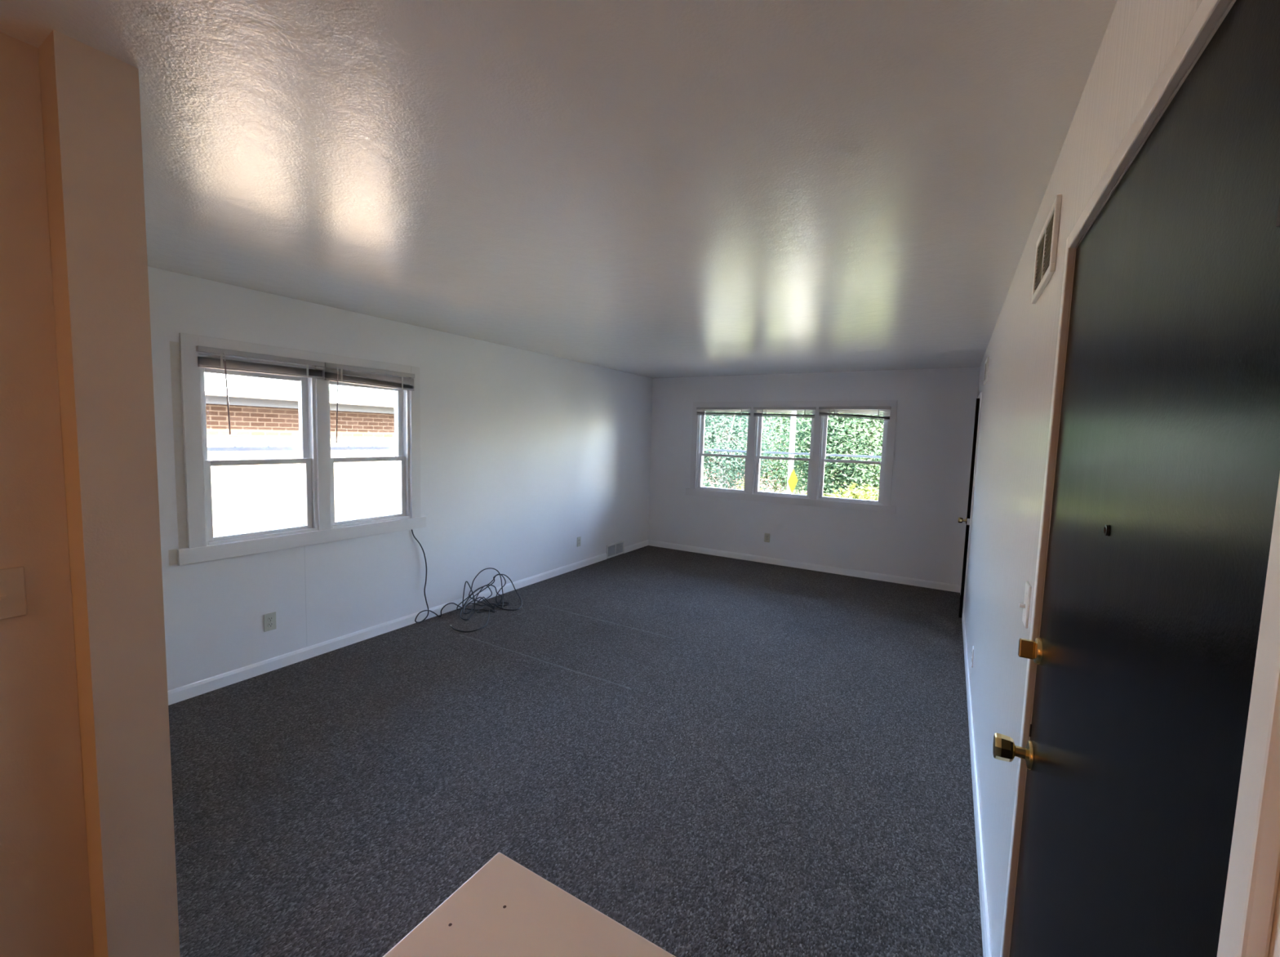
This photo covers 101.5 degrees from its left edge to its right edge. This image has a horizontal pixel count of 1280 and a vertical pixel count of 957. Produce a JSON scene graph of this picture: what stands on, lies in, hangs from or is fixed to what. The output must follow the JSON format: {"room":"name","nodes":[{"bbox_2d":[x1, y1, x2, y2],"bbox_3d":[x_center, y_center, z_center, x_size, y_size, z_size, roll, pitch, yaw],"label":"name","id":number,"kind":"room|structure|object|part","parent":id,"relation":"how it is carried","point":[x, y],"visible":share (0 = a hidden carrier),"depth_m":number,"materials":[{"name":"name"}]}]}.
{"room":"empty living room","nodes":[
{"label":"empty living room","id":0,"kind":"room"},
{"bbox_2d":[0,31,93,956],"bbox_3d":[-2.235,0.333,-0.007,0.160,2.440,3.070,4,5,30],"label":"wall","id":1,"kind":"structure","parent":0,"point":[46,910],"depth_m":1.22,"materials":[{"name":"beige paint"}]},
{"bbox_2d":[0,566,26,619],"bbox_3d":[-1.430,0.261,1.173,0.019,0.115,0.070,4,5,30],"label":"light switch","id":2,"kind":"object","parent":1,"relation":"attached to","point":[13,603],"visible":1,"depth_m":1.19,"materials":[{"name":"beige plastic"}]},
{"bbox_2d":[37,29,180,956],"bbox_3d":[-2.132,0.187,1.791,2.055,2.440,0.136,4,5,30],"label":"wall partition","id":3,"kind":"structure","parent":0,"point":[90,97],"depth_m":1.25,"materials":[{"name":"beige paint"}]},
{"bbox_2d":[147,266,653,690],"bbox_3d":[-1.483,-0.062,5.044,0.160,2.440,6.138,4,5,30],"label":"wall","id":4,"kind":"structure","parent":0,"point":[525,455],"depth_m":4.39,"materials":[{"name":"paint"}]},
{"bbox_2d":[263,611,276,631],"bbox_3d":[-2.420,0.938,3.421,0.009,0.116,0.071,4,5,30],"label":"wall outlet","id":5,"kind":"object","parent":4,"relation":"attached to","point":[269,619],"visible":1,"depth_m":3.42,"materials":[{"name":"beige plastic"}]},
{"bbox_2d":[267,622,273,626],"bbox_3d":[-2.419,0.957,3.421,0.004,0.033,0.033,4,5,30],"label":"socket","id":6,"kind":"object","parent":5,"relation":"attached to","point":[269,624],"depth_m":3.42,"materials":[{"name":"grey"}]},
{"bbox_2d":[267,616,273,621],"bbox_3d":[-2.418,0.918,3.418,0.004,0.033,0.033,4,5,30],"label":"socket","id":7,"kind":"object","parent":5,"relation":"attached to","point":[269,618],"depth_m":3.42,"materials":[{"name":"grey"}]},
{"bbox_2d":[177,332,426,565],"bbox_3d":[-2.254,-0.208,3.663,0.156,1.312,1.634,4,5,30],"label":"trim","id":8,"kind":"structure","parent":4,"relation":"attached to","point":[197,550],"depth_m":3.41,"materials":[{"name":"white paint"}]},
{"bbox_3d":[-2.569,-0.208,3.005,0.021,1.222,0.082,4,5,30],"label":"casing","id":9,"kind":"part","parent":8,"relation":"part of","materials":[{"name":"white paint"}]},
{"bbox_3d":[-2.182,-0.816,3.581,0.020,0.082,1.370,4,5,30],"label":"head casing","id":10,"kind":"part","parent":8,"relation":"part of","materials":[{"name":"white paint"}]},
{"bbox_3d":[-2.258,-0.212,3.665,0.146,1.140,0.080,4,5,30],"label":"mullion casing","id":11,"kind":"part","parent":8,"relation":"part of","materials":[{"name":"white paint"}]},
{"bbox_3d":[-1.828,-0.289,4.251,0.021,1.222,0.082,4,5,30],"label":"casing","id":12,"kind":"part","parent":8,"relation":"part of","materials":[{"name":"white paint"}]},
{"bbox_2d":[199,351,409,545],"bbox_3d":[-2.274,-0.213,3.675,0.148,1.140,1.370,4,5,30],"label":"window","id":13,"kind":"structure","parent":4,"relation":"in","point":[307,460],"depth_m":3.60,"materials":[{"name":"white plastic"}]},
{"bbox_3d":[-2.457,-0.405,3.349,0.027,0.622,0.605,4,5,30],"label":"sash","id":14,"kind":"part","parent":13,"relation":"part of","materials":[{"name":"clear glass"}]},
{"bbox_3d":[-2.513,-0.183,3.396,0.024,1.077,0.605,4,5,30],"label":"storm sash","id":15,"kind":"part","parent":13,"relation":"part of","materials":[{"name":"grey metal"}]},
{"bbox_3d":[-2.459,-0.193,3.364,0.148,1.140,0.645,4,5,30],"label":"frame","id":16,"kind":"part","parent":13,"relation":"part of","materials":[{"name":"white plastic"}]},
{"bbox_3d":[-2.442,0.118,3.373,0.030,0.485,0.605,4,5,30],"label":"sash","id":17,"kind":"part","parent":13,"relation":"part of","materials":[{"name":"glass"}]},
{"bbox_2d":[195,345,324,434],"bbox_3d":[-2.342,-0.524,3.287,0.040,0.500,0.701,4,5,30],"label":"window blind","id":18,"kind":"object","parent":13,"relation":"attached to","point":[220,362],"visible":1,"depth_m":3.21,"materials":[{"name":"grey"}]},
{"bbox_3d":[-2.344,-0.665,3.280,0.024,0.017,0.689,4,5,30],"label":"rail","id":19,"kind":"part","parent":18,"relation":"part of","materials":[{"name":"grey plastic"}]},
{"bbox_3d":[-2.143,-0.223,4.019,0.024,1.077,0.605,4,5,30],"label":"storm sash","id":20,"kind":"part","parent":13,"relation":"part of","materials":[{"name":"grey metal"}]},
{"bbox_3d":[-2.087,-0.446,3.971,0.027,0.622,0.605,4,5,30],"label":"sash","id":21,"kind":"part","parent":13,"relation":"part of","materials":[{"name":"white plastic"}]},
{"bbox_3d":[-2.071,0.078,3.996,0.030,0.485,0.605,4,5,30],"label":"sash","id":22,"kind":"part","parent":13,"relation":"part of","materials":[{"name":"glass"}]},
{"bbox_3d":[-2.089,-0.234,3.986,0.148,1.140,0.645,4,5,30],"label":"frame","id":23,"kind":"part","parent":13,"relation":"part of","materials":[{"name":"white plastic"}]},
{"bbox_2d":[324,362,414,443],"bbox_3d":[-1.984,-0.539,3.892,0.040,0.550,0.695,4,5,30],"label":"window blind","id":24,"kind":"object","parent":13,"relation":"attached to","point":[340,377],"visible":1,"depth_m":3.82,"materials":[{"name":"grey"}]},
{"bbox_3d":[-1.986,-0.694,3.883,0.024,0.025,0.683,4,5,30],"label":"rail","id":25,"kind":"part","parent":24,"relation":"part of","materials":[{"name":"grey"}]},
{"bbox_2d":[167,539,648,705],"bbox_3d":[-1.444,1.118,5.097,0.012,0.082,6.138,4,5,30],"label":"baseboard","id":26,"kind":"structure","parent":4,"relation":"attached to","point":[202,686],"depth_m":3.82,"materials":[{"name":"white paint"}]},
{"bbox_2d":[577,536,581,546],"bbox_3d":[-0.731,0.758,6.262,0.009,0.116,0.071,4,5,30],"label":"wall outlet","id":27,"kind":"object","parent":4,"relation":"attached to","point":[579,539],"visible":1,"depth_m":6.26,"materials":[{"name":"beige plastic"}]},
{"bbox_2d":[606,540,624,558],"bbox_3d":[-0.327,0.945,6.968,0.012,0.180,0.416,4,5,30],"label":"air vent","id":28,"kind":"object","parent":4,"relation":"in","point":[615,548],"visible":1,"depth_m":6.96,"materials":[{"name":"white metal"}]},
{"bbox_3d":[-0.377,0.950,6.887,0.009,0.132,0.177,4,5,30],"label":"louver panel","id":29,"kind":"part","parent":28,"relation":"part of","materials":[{"name":"grey metal"}]},
{"bbox_3d":[-0.280,0.940,7.051,0.009,0.132,0.177,4,5,30],"label":"louver panel","id":30,"kind":"part","parent":28,"relation":"part of","materials":[{"name":"grey metal"}]},
{"bbox_2d":[0,0,1117,377],"bbox_3d":[-0.085,-1.168,2.272,5.224,0.300,9.664,4,5,30],"label":"ceiling","id":31,"kind":"structure","parent":0,"point":[651,188],"depth_m":1.57,"materials":[{"name":"white paint"}]},
{"bbox_2d":[168,545,982,956],"bbox_3d":[-0.164,1.512,2.494,5.224,0.200,9.664,4,5,30],"label":"floor","id":32,"kind":"structure","parent":0,"point":[713,755],"depth_m":2.52,"materials":[{"name":"grey carpet"}]},
{"bbox_2d":[411,528,522,631],"bbox_3d":[-1.377,0.801,4.630,0.555,0.794,1.080,4,5,30],"label":"cable","id":33,"kind":"object","parent":32,"relation":"on","point":[466,603],"visible":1,"depth_m":4.70,"materials":[{"name":"black plastic"}]},
{"bbox_2d":[382,852,675,956],"bbox_3d":[-0.561,1.147,-0.001,0.405,0.914,1.898,4,5,30],"label":"countertop","id":34,"kind":"structure","parent":32,"relation":"on","point":[505,908],"depth_m":0.74,"materials":[{"name":"beige laminate"}]},
{"bbox_2d":[648,367,979,585],"bbox_3d":[1.896,-0.100,6.701,4.284,2.440,0.160,4,5,30],"label":"wall","id":35,"kind":"structure","parent":0,"point":[924,539],"depth_m":6.25,"materials":[{"name":"white paint"}]},
{"bbox_2d":[764,533,769,542],"bbox_3d":[1.654,0.772,6.803,0.071,0.116,0.009,4,5,30],"label":"wall outlet","id":36,"kind":"object","parent":35,"relation":"attached to","point":[766,538],"visible":1,"depth_m":6.80,"materials":[{"name":"beige plastic"}]},
{"bbox_2d":[685,400,897,514],"bbox_3d":[1.844,-0.330,6.685,2.670,1.297,0.156,4,5,30],"label":"trim","id":37,"kind":"structure","parent":35,"relation":"attached to","point":[886,508],"depth_m":6.47,"materials":[{"name":"white paint"}]},
{"bbox_3d":[0.755,-0.454,7.251,0.082,1.207,0.021,4,5,30],"label":"casing","id":38,"kind":"part","parent":37,"relation":"part of","materials":[{"name":"white paint"}]},
{"bbox_3d":[1.494,-0.362,6.897,0.080,1.125,0.146,4,5,30],"label":"mullion casing","id":39,"kind":"part","parent":37,"relation":"part of","materials":[{"name":"white paint"}]},
{"bbox_3d":[1.830,-0.932,6.581,2.380,0.082,0.020,4,5,30],"label":"head casing","id":40,"kind":"part","parent":37,"relation":"part of","materials":[{"name":"white paint"}]},
{"bbox_3d":[2.199,-0.307,6.481,0.080,1.125,0.146,4,5,30],"label":"mullion casing","id":41,"kind":"part","parent":37,"relation":"part of","materials":[{"name":"white paint"}]},
{"bbox_3d":[2.871,-0.289,6.004,0.082,1.207,0.021,4,5,30],"label":"casing","id":42,"kind":"part","parent":37,"relation":"part of","materials":[{"name":"white paint"}]},
{"bbox_2d":[696,408,888,504],"bbox_3d":[1.856,-0.335,6.705,2.380,1.125,0.148,4,5,30],"label":"window","id":43,"kind":"structure","parent":35,"relation":"in","point":[701,426],"depth_m":6.61,"materials":[{"name":"white plastic"}]},
{"bbox_3d":[1.127,-0.087,7.119,0.700,0.485,0.030,4,5,30],"label":"sash","id":44,"kind":"part","parent":43,"relation":"part of","materials":[{"name":"white plastic"}]},
{"bbox_3d":[1.151,-0.390,7.121,0.740,1.125,0.148,4,5,30],"label":"frame","id":45,"kind":"part","parent":43,"relation":"part of","materials":[{"name":"white plastic"}]},
{"bbox_2d":[696,407,751,418],"bbox_3d":[1.105,-0.870,6.980,0.768,0.162,0.040,4,5,30],"label":"window blind","id":46,"kind":"object","parent":43,"relation":"attached to","point":[732,411],"visible":1,"depth_m":6.96,"materials":[{"name":"grey plastic"}]},
{"bbox_3d":[1.108,-0.844,6.989,0.756,0.025,0.024,4,5,30],"label":"rail","id":47,"kind":"part","parent":46,"relation":"part of","materials":[{"name":"grey"}]},
{"bbox_3d":[1.183,-0.397,7.174,0.700,1.097,0.024,4,5,30],"label":"storm sash","id":48,"kind":"part","parent":43,"relation":"part of","materials":[{"name":"clear glass"}]},
{"bbox_3d":[1.160,-0.620,7.106,0.700,0.642,0.027,4,5,30],"label":"sash","id":49,"kind":"part","parent":43,"relation":"part of","materials":[{"name":"clear glass"}]},
{"bbox_3d":[1.831,-0.032,6.703,0.700,0.485,0.030,4,5,30],"label":"sash","id":50,"kind":"part","parent":43,"relation":"part of","materials":[{"name":"clear glass"}]},
{"bbox_3d":[1.856,-0.335,6.705,0.740,1.125,0.148,4,5,30],"label":"frame","id":51,"kind":"part","parent":43,"relation":"part of","materials":[{"name":"white plastic"}]},
{"bbox_3d":[1.888,-0.342,6.758,0.700,1.097,0.024,4,5,30],"label":"storm sash","id":52,"kind":"part","parent":43,"relation":"part of","materials":[{"name":"grey metal"}]},
{"bbox_2d":[753,406,816,420],"bbox_3d":[1.801,-0.786,6.571,0.780,0.222,0.040,4,5,30],"label":"window blind","id":53,"kind":"object","parent":43,"relation":"attached to","point":[765,411],"visible":1,"depth_m":6.55,"materials":[{"name":"grey plastic"}]},
{"bbox_3d":[1.804,-0.776,6.579,0.768,0.028,0.024,4,5,30],"label":"rail","id":54,"kind":"part","parent":53,"relation":"part of","materials":[{"name":"grey"}]},
{"bbox_3d":[1.865,-0.565,6.690,0.700,0.642,0.027,4,5,30],"label":"sash","id":55,"kind":"part","parent":43,"relation":"part of","materials":[{"name":"clear glass"}]},
{"bbox_3d":[2.536,0.023,6.288,0.700,0.485,0.030,4,5,30],"label":"sash","id":56,"kind":"part","parent":43,"relation":"part of","materials":[{"name":"white plastic"}]},
{"bbox_3d":[2.592,-0.287,6.343,0.700,1.097,0.024,4,5,30],"label":"storm sash","id":57,"kind":"part","parent":43,"relation":"part of","materials":[{"name":"clear glass"}]},
{"bbox_3d":[2.561,-0.280,6.290,0.740,1.125,0.148,4,5,30],"label":"frame","id":58,"kind":"part","parent":43,"relation":"part of","materials":[{"name":"white plastic"}]},
{"bbox_2d":[818,406,891,422],"bbox_3d":[2.511,-0.748,6.151,0.793,0.196,0.040,4,5,30],"label":"window blind","id":59,"kind":"object","parent":43,"relation":"attached to","point":[837,411],"visible":1,"depth_m":6.13,"materials":[{"name":"grey plastic"}]},
{"bbox_3d":[2.515,-0.719,6.160,0.781,0.061,0.024,4,5,30],"label":"rail","id":60,"kind":"part","parent":59,"relation":"part of","materials":[{"name":"grey"}]},
{"bbox_3d":[2.570,-0.510,6.274,0.700,0.642,0.027,4,5,30],"label":"sash","id":61,"kind":"part","parent":43,"relation":"part of","materials":[{"name":"clear glass"}]},
{"bbox_2d":[648,539,960,592],"bbox_3d":[1.818,1.079,6.724,3.940,0.082,0.012,4,5,30],"label":"baseboard","id":62,"kind":"structure","parent":35,"relation":"attached to","point":[862,574],"depth_m":6.50,"materials":[{"name":"white paint"}]},
{"bbox_2d":[964,0,1279,956],"bbox_3d":[1.243,0.304,1.578,0.160,2.440,9.344,4,5,30],"label":"wall","id":63,"kind":"structure","parent":0,"point":[1140,37],"depth_m":1.60,"materials":[{"name":"white paint"}]},
{"bbox_2d":[958,398,979,617],"bbox_3d":[3.202,0.265,5.124,0.103,2.024,0.790,5,6,33],"label":"door","id":64,"kind":"structure","parent":63,"relation":"in","point":[966,520],"depth_m":4.78,"materials":[{"name":"black paint"}]},
{"bbox_2d":[961,391,982,619],"bbox_3d":[3.230,0.246,5.110,0.012,2.090,0.900,4,5,30],"label":"trim","id":65,"kind":"structure","parent":63,"relation":"attached to","point":[980,396],"depth_m":4.72,"materials":[{"name":"white paint"}]},
{"bbox_2d":[971,645,973,666],"bbox_3d":[2.077,1.112,3.266,0.009,0.116,0.071,4,5,30],"label":"wall outlet","id":66,"kind":"object","parent":63,"relation":"attached to","point":[972,651],"visible":1,"depth_m":3.24,"materials":[{"name":"white paint"}]},
{"bbox_2d":[960,590,991,956],"bbox_3d":[2.217,1.354,3.538,0.012,0.082,5.081,4,5,30],"label":"baseboard","id":67,"kind":"structure","parent":63,"relation":"attached to","point":[986,944],"depth_m":2.14,"materials":[{"name":"white paint"}]},
{"bbox_2d":[983,355,989,385],"bbox_3d":[2.759,-0.855,4.165,0.012,0.190,0.320,4,5,30],"label":"air vent","id":68,"kind":"object","parent":63,"relation":"in","point":[986,366],"visible":1,"depth_m":4.04,"materials":[{"name":"white metal"}]},
{"bbox_2d":[1018,580,1031,628],"bbox_3d":[1.044,0.341,1.421,0.019,0.115,0.070,4,5,30],"label":"light switch","id":69,"kind":"object","parent":63,"relation":"attached to","point":[1026,604],"visible":1,"depth_m":1.40,"materials":[{"name":"white paint"}]},
{"bbox_2d":[1031,193,1062,303],"bbox_3d":[1.204,-0.664,1.554,0.012,0.200,0.380,4,5,30],"label":"air vent","id":70,"kind":"object","parent":63,"relation":"in","point":[1047,241],"visible":1,"depth_m":1.50,"materials":[{"name":"white metal"}]},
{"bbox_3d":[1.249,-0.669,1.627,0.009,0.152,0.159,4,5,30],"label":"louver panel","id":71,"kind":"part","parent":70,"relation":"part of","materials":[{"name":"brown"}]},
{"bbox_3d":[1.161,-0.659,1.479,0.009,0.152,0.159,4,5,30],"label":"louver panel","id":72,"kind":"part","parent":70,"relation":"part of","materials":[{"name":"brown"}]},
{"bbox_2d":[992,0,1279,956],"bbox_3d":[0.675,0.537,0.831,0.118,2.048,0.980,4,5,30],"label":"door","id":73,"kind":"structure","parent":63,"relation":"in","point":[1166,474],"depth_m":0.58,"materials":[{"name":"black paint"}]},
{"bbox_3d":[0.894,0.641,1.221,0.035,0.065,0.065,4,5,30],"label":"knob","id":74,"kind":"part","parent":73,"relation":"part of","materials":[{"name":"gold metal"}]},
{"bbox_2d":[1000,0,1279,956],"bbox_3d":[0.714,0.527,0.807,0.088,2.091,1.048,4,5,30],"label":"trim","id":75,"kind":"structure","parent":63,"relation":"attached to","point":[1254,864],"depth_m":0.37,"materials":[{"name":"white paint"}]},
{"bbox_3d":[0.941,0.496,1.262,0.014,2.091,0.032,4,5,30],"label":"casing","id":76,"kind":"part","parent":75,"relation":"part of","materials":[{"name":"white paint"}]},
{"bbox_3d":[0.712,-0.501,0.741,0.013,0.032,0.984,4,5,30],"label":"head casing","id":77,"kind":"part","parent":75,"relation":"part of","materials":[{"name":"white paint"}]},
{"bbox_3d":[0.422,0.553,0.390,0.014,2.091,0.032,4,5,30],"label":"casing","id":78,"kind":"part","parent":75,"relation":"part of","materials":[{"name":"white paint"}]},
{"label":"outside","id":79,"kind":"structure","parent":0,"visible":0},
{"bbox_3d":[12.670,1.605,21.702,90.000,0.300,100.000,4,5,30],"label":"ground","id":80,"kind":"structure","parent":79,"visible":0},
{"bbox_2d":[204,386,395,534],"bbox_3d":[-10.280,-0.009,9.608,8.900,3.570,24.800,4,5,30],"label":"building","id":81,"kind":"structure","parent":80,"relation":"on","point":[251,497],"depth_m":8.86,"materials":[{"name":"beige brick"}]},
{"bbox_2d":[702,411,789,490],"bbox_3d":[3.004,-1.350,18.548,4.260,5.655,5.601,-2,6,-34],"label":"leafy tree","id":82,"kind":"object","parent":80,"relation":"on","point":[717,436],"visible":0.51,"depth_m":18.10,"materials":[{"name":"green plant"}]},
{"bbox_2d":[736,479,764,491],"bbox_3d":[2.962,0.942,14.145,1.324,1.812,1.360,4,5,30],"label":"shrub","id":83,"kind":"object","parent":80,"relation":"on","point":[739,481],"visible":0.03,"depth_m":14.27,"materials":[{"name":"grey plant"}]},
{"bbox_2d":[702,411,842,493],"bbox_3d":[6.605,-2.867,30.261,10.300,6.850,8.000,4,5,30],"label":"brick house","id":84,"kind":"structure","parent":80,"relation":"on","point":[762,485],"depth_m":26.64,"materials":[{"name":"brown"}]},
{"bbox_2d":[728,411,835,493],"bbox_3d":[6.534,-1.749,22.742,5.852,5.965,5.335,0,5,-16],"label":"leafy tree","id":85,"kind":"object","parent":80,"relation":"on","point":[780,467],"visible":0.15,"depth_m":22.22,"materials":[{"name":"green plant"}]},
{"bbox_2d":[761,410,884,500],"bbox_3d":[6.198,-0.835,14.803,5.508,5.431,4.090,3,5,20],"label":"leafy tree","id":86,"kind":"object","parent":80,"relation":"on","point":[845,436],"visible":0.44,"depth_m":14.30,"materials":[{"name":"green plant"}]},
{"bbox_2d":[803,482,878,500],"bbox_3d":[5.172,1.102,12.084,3.013,1.960,1.460,4,5,30],"label":"shrub","id":87,"kind":"object","parent":80,"relation":"on","point":[851,493],"visible":0.1,"depth_m":12.07,"materials":[{"name":"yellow plant"}]},
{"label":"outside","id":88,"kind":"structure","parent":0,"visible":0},
{"bbox_3d":[4.369,2.223,9.283,17.600,0.030,5.856,4,5,30],"label":"street","id":89,"kind":"object","parent":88,"visible":0},
{"bbox_2d":[786,413,797,493],"bbox_3d":[2.866,-1.235,9.785,0.131,6.750,0.480,5,6,38],"label":"pole","id":90,"kind":"object","parent":89,"relation":"on","point":[792,477],"visible":0.24,"depth_m":9.86,"materials":[{"name":"grey metal"}]}
]}

